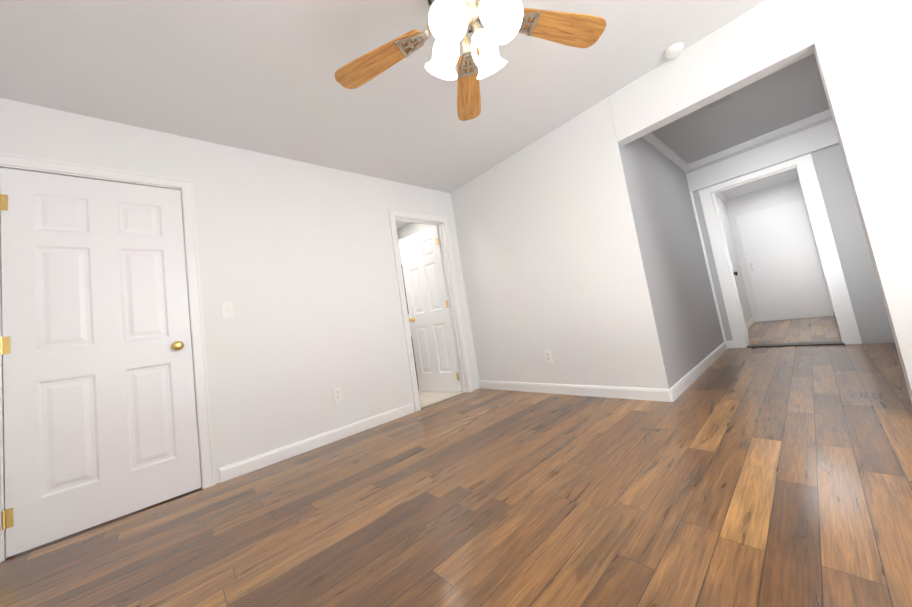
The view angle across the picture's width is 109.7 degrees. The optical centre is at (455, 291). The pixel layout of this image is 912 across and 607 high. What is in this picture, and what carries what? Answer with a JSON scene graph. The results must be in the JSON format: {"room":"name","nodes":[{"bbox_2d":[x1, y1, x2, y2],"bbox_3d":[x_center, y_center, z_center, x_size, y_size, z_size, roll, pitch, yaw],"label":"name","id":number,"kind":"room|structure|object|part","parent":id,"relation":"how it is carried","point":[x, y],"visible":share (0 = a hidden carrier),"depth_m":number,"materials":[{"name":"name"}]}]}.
{"room":"empty bedroom","nodes":[
{"label":"empty bedroom","id":0,"kind":"room"},
{"bbox_2d":[0,98,478,483],"bbox_3d":[-1.177,0.041,2.862,3.620,2.440,0.120,-4,-7,-42],"label":"wall","id":1,"kind":"structure","parent":0,"point":[297,267],"depth_m":2.57,"materials":[{"name":"white paint"}]},
{"bbox_2d":[0,168,200,557],"bbox_3d":[-2.094,0.296,1.932,0.764,2.020,0.177,-4,-7,-42],"label":"closet door","id":2,"kind":"structure","parent":1,"relation":"in","point":[100,422],"depth_m":1.87,"materials":[{"name":"paint"}]},
{"bbox_3d":[-1.817,0.351,2.095,0.064,0.064,0.071,-4,-7,-42],"label":"knob","id":3,"kind":"part","parent":2,"relation":"part of","materials":[{"name":"gold metal"}]},
{"bbox_2d":[0,152,215,562],"bbox_3d":[-2.119,0.269,1.965,0.896,2.103,0.164,-4,-7,-42],"label":"trim","id":4,"kind":"structure","parent":1,"relation":"attached to","point":[183,186],"depth_m":2.12,"materials":[{"name":"paint"}]},
{"bbox_2d":[221,302,233,318],"bbox_3d":[-1.654,0.132,2.321,0.072,0.116,0.016,-4,-7,-42],"label":"light switch","id":5,"kind":"object","parent":1,"relation":"attached to","point":[227,311],"visible":1,"depth_m":2.32,"materials":[{"name":"white plastic"}]},
{"bbox_2d":[219,403,413,482],"bbox_3d":[-1.003,1.188,2.662,1.550,0.092,0.014,-4,-7,-42],"label":"baseboard","id":6,"kind":"structure","parent":1,"relation":"attached to","point":[243,467],"depth_m":2.51,"materials":[{"name":"paint"}]},
{"bbox_2d":[333,387,342,402],"bbox_3d":[-1.006,0.877,2.733,0.072,0.116,0.010,-4,-7,-42],"label":"electrical outlet","id":7,"kind":"object","parent":1,"relation":"attached to","point":[337,393],"visible":1,"depth_m":2.73,"materials":[{"name":"white plastic"}]},
{"bbox_2d":[399,226,461,391],"bbox_3d":[-0.345,0.236,4.062,0.684,2.020,0.177,-13,-7,36],"label":"bathroom door","id":8,"kind":"structure","parent":1,"relation":"in","point":[434,346],"depth_m":4.03,"materials":[{"name":"paint"}]},
{"bbox_3d":[-0.579,0.363,4.173,0.064,0.064,0.071,-13,-7,36],"label":"knob","id":9,"kind":"part","parent":8,"relation":"part of","materials":[{"name":"gold metal"}]},
{"bbox_2d":[388,209,473,411],"bbox_3d":[-0.303,0.153,3.620,0.816,2.103,0.164,-4,-7,-42],"label":"door frame","id":10,"kind":"structure","parent":1,"relation":"attached to","point":[441,223],"depth_m":3.75,"materials":[{"name":"paint"}]},
{"bbox_2d":[0,0,764,229],"bbox_3d":[-0.522,-1.435,1.952,3.740,0.100,5.740,-4,-7,-42],"label":"ceiling","id":11,"kind":"structure","parent":0,"point":[258,76],"depth_m":1.99,"materials":[{"name":"paint"}]},
{"bbox_2d":[335,0,605,120],"bbox_3d":[0.037,-1.270,1.381,1.342,0.500,1.341,-4,-7,-42],"label":"fan","id":12,"kind":"object","parent":11,"relation":"hanging from","point":[450,24],"visible":1,"depth_m":1.50,"materials":[{"name":"brown wood"}]},
{"bbox_3d":[-0.376,-1.136,1.576,0.490,0.007,0.152,-15,-2,20],"label":"blade","id":13,"kind":"part","parent":12,"relation":"part of","materials":[{"name":"brown wood"}]},
{"bbox_3d":[-0.064,-1.093,1.492,0.155,0.196,0.178,-4,-7,-42],"label":"lamp shade","id":14,"kind":"part","parent":12,"relation":"part of","materials":[{"name":"white glass"}]},
{"bbox_3d":[-0.025,-1.119,1.280,0.178,0.196,0.155,-4,-7,-42],"label":"lamp shade","id":15,"kind":"part","parent":12,"relation":"part of","materials":[{"name":"white glass"}]},
{"bbox_3d":[0.007,-1.216,1.354,0.088,0.066,0.052,-4,-7,-42],"label":"light arm","id":16,"kind":"part","parent":12,"relation":"part of"},
{"bbox_3d":[0.073,-1.175,1.873,0.152,0.007,0.490,-14,-10,2],"label":"blade","id":17,"kind":"part","parent":12,"relation":"part of","materials":[{"name":"brown wood"}]},
{"bbox_3d":[0.057,-1.147,1.404,0.035,0.165,0.035,-4,-7,-42],"label":"chain","id":18,"kind":"part","parent":12,"relation":"part of","materials":[{"name":"gold metal"}]},
{"bbox_3d":[0.087,-1.216,1.479,0.088,0.066,0.052,-4,-7,-42],"label":"light arm","id":19,"kind":"part","parent":12,"relation":"part of"},
{"bbox_3d":[0.108,-1.229,1.377,0.052,0.066,0.088,-4,-7,-42],"label":"light arm","id":20,"kind":"part","parent":12,"relation":"part of"},
{"bbox_3d":[0.148,-1.121,1.534,0.178,0.196,0.155,-4,-7,-42],"label":"lamp shade","id":21,"kind":"part","parent":12,"relation":"part of","materials":[{"name":"white glass"}]},
{"bbox_3d":[0.186,-1.147,1.322,0.155,0.196,0.178,-4,-7,-42],"label":"lamp shade","id":22,"kind":"part","parent":12,"relation":"part of","materials":[{"name":"white glass"}]},
{"bbox_3d":[0.486,-1.270,1.539,0.490,0.007,0.152,-3,-12,-15],"label":"blade","id":23,"kind":"part","parent":12,"relation":"part of","materials":[{"name":"brown wood"}]},
{"bbox_2d":[664,42,683,58],"bbox_3d":[1.497,-1.647,2.203,0.116,0.038,0.116,-4,-7,-42],"label":"smoke detector","id":24,"kind":"object","parent":11,"relation":"attached to","point":[673,51],"visible":1,"depth_m":2.18,"materials":[{"name":"white plastic"}]},
{"bbox_2d":[397,230,410,326],"bbox_3d":[-1.399,0.242,4.606,1.620,2.440,0.120,-4,-7,-42],"label":"wall","id":25,"kind":"structure","parent":0,"point":[400,258],"depth_m":5.18,"materials":[{"name":"white paint"}]},
{"bbox_2d":[401,264,408,313],"bbox_3d":[-1.097,-0.020,4.784,0.830,0.780,0.100,-4,-7,-42],"label":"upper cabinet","id":26,"kind":"object","parent":25,"relation":"attached to","point":[404,287],"depth_m":5.00,"materials":[{"name":"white wood"}]},
{"bbox_2d":[398,223,433,239],"bbox_3d":[-0.277,0.077,4.656,0.120,2.440,1.580,-4,-7,-42],"label":"wall","id":27,"kind":"structure","parent":0,"point":[409,229],"depth_m":4.95,"materials":[{"name":"white paint"}]},
{"bbox_2d":[0,316,911,606],"bbox_3d":[1.827,0.937,3.508,9.080,0.104,5.740,-4,-7,-42],"label":"floor","id":28,"kind":"structure","parent":0,"point":[754,478],"depth_m":1.38,"materials":[{"name":"brown wood"}]},
{"bbox_2d":[411,335,418,387],"bbox_3d":[-0.960,1.027,4.373,1.280,0.720,0.526,-4,-7,-42],"label":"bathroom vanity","id":29,"kind":"object","parent":28,"relation":"on","point":[414,357],"depth_m":4.39,"materials":[{"name":"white wood"}]},
{"bbox_2d":[610,108,751,388],"bbox_3d":[3.395,-0.515,4.379,5.456,2.460,0.120,-4,-7,-42],"label":"wall","id":30,"kind":"structure","parent":0,"point":[688,327],"depth_m":3.07,"materials":[{"name":"paint"}]},
{"bbox_2d":[642,132,687,169],"bbox_3d":[2.202,-1.543,3.428,2.280,0.060,0.055,-4,-7,-42],"label":"crown molding","id":31,"kind":"structure","parent":30,"relation":"attached to","point":[651,138],"depth_m":3.48,"materials":[{"name":"paint"}]},
{"bbox_2d":[669,342,726,401],"bbox_3d":[2.484,0.711,3.187,2.400,0.092,0.014,-4,-7,-42],"label":"baseboard","id":32,"kind":"structure","parent":30,"relation":"attached to","point":[682,385],"depth_m":2.86,"materials":[{"name":"paint"}]},
{"bbox_2d":[690,191,727,348],"bbox_3d":[3.446,-0.314,4.378,0.896,2.048,0.164,-4,-7,-42],"label":"door frame","id":33,"kind":"structure","parent":30,"relation":"attached to","point":[708,268],"depth_m":4.03,"materials":[{"name":"paint"}]},
{"bbox_2d":[715,192,727,203],"bbox_3d":[4.173,-1.669,5.225,2.820,0.060,0.055,-4,-7,-42],"label":"crown molding","id":34,"kind":"structure","parent":30,"relation":"attached to","point":[722,197],"depth_m":5.79,"materials":[{"name":"paint"}]},
{"bbox_2d":[713,194,749,344],"bbox_3d":[3.662,-0.304,4.302,0.177,1.935,0.764,-13,-7,38],"label":"hall door","id":35,"kind":"structure","parent":30,"relation":"in","point":[731,266],"depth_m":4.00,"materials":[{"name":"paint"}]},
{"bbox_2d":[745,317,753,328],"bbox_3d":[5.042,0.548,5.518,1.350,0.092,0.014,-4,-7,-42],"label":"baseboard","id":36,"kind":"structure","parent":30,"relation":"attached to","point":[749,323],"depth_m":5.54,"materials":[{"name":"paint"}]},
{"bbox_2d":[450,0,911,401],"bbox_3d":[1.522,-0.405,2.470,0.120,2.440,4.160,-4,-7,-42],"label":"wall","id":37,"kind":"structure","parent":0,"point":[549,251],"depth_m":2.57,"materials":[{"name":"white paint"}]},
{"bbox_2d":[544,350,552,362],"bbox_3d":[0.899,0.631,3.129,0.010,0.116,0.072,-4,-7,-42],"label":"electrical outlet","id":38,"kind":"object","parent":37,"relation":"attached to","point":[548,357],"visible":1,"depth_m":3.12,"materials":[{"name":"white plastic"}]},
{"bbox_2d":[479,380,671,401],"bbox_3d":[0.934,0.938,3.110,0.014,0.092,1.990,-4,-7,-42],"label":"baseboard","id":39,"kind":"structure","parent":37,"relation":"attached to","point":[652,394],"depth_m":2.86,"materials":[{"name":"paint"}]},
{"bbox_2d":[652,53,829,199],"bbox_3d":[3.717,-1.837,4.019,5.340,0.180,1.520,-4,-7,-42],"label":"ceiling","id":40,"kind":"structure","parent":0,"point":[787,95],"depth_m":3.12,"materials":[{"name":"grey paint"}]},
{"bbox_2d":[726,179,833,316],"bbox_3d":[5.733,-0.736,5.763,0.120,2.460,1.000,-4,-7,-42],"label":"wall","id":41,"kind":"structure","parent":0,"point":[781,194],"depth_m":5.91,"materials":[{"name":"white paint"}]},
{"bbox_2d":[736,199,833,320],"bbox_3d":[5.726,-0.517,5.651,0.058,1.990,0.880,-4,-7,-42],"label":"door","id":42,"kind":"structure","parent":41,"relation":"in","point":[783,265],"depth_m":5.62,"materials":[{"name":"paint"}]},
{"bbox_3d":[5.461,-0.471,5.924,0.030,0.150,0.015,-4,-7,-42],"label":"handle","id":43,"kind":"part","parent":42,"relation":"part of","materials":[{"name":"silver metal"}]},
{"bbox_2d":[753,310,833,321],"bbox_3d":[5.860,0.433,5.606,0.014,0.092,1.000,-4,-7,-42],"label":"baseboard","id":44,"kind":"structure","parent":41,"relation":"attached to","point":[756,319],"depth_m":5.80,"materials":[{"name":"paint"}]},
{"bbox_2d":[693,144,894,343],"bbox_3d":[3.694,-0.631,3.638,0.120,2.460,1.400,-4,-7,-42],"label":"wall","id":45,"kind":"structure","parent":0,"point":[865,296],"depth_m":3.25,"materials":[{"name":"grey paint"}]},
{"bbox_2d":[727,340,734,347],"bbox_3d":[3.390,0.649,3.962,0.014,0.092,0.090,-4,-7,-42],"label":"baseboard","id":46,"kind":"structure","parent":45,"relation":"attached to","point":[730,344],"depth_m":3.96,"materials":[{"name":"paint"}]},
{"bbox_2d":[685,109,832,173],"bbox_3d":[3.396,-1.678,3.695,0.145,0.100,1.280,-4,-7,-42],"label":"crown molding","id":47,"kind":"structure","parent":45,"relation":"attached to","point":[778,132],"depth_m":3.58,"materials":[{"name":"paint"}]},
{"bbox_2d":[686,120,838,191],"bbox_3d":[3.442,-1.512,3.697,0.090,0.240,1.280,-4,-7,-42],"label":"beam","id":48,"kind":"structure","parent":45,"relation":"attached to","point":[823,136],"depth_m":3.59,"materials":[{"name":"paint"}]},
{"bbox_2d":[698,153,861,347],"bbox_3d":[3.638,-0.413,3.715,0.164,2.061,0.982,-4,-7,-42],"label":"door frame","id":49,"kind":"structure","parent":45,"relation":"attached to","point":[830,262],"depth_m":3.44,"materials":[{"name":"paint"}]},
{"bbox_2d":[747,341,844,347],"bbox_3d":[3.791,0.596,3.618,0.160,0.012,0.760,-4,-7,-42],"label":"trim","id":50,"kind":"structure","parent":45,"relation":"attached to","point":[798,344],"depth_m":3.57,"materials":[{"name":"brown wood"}]}
]}

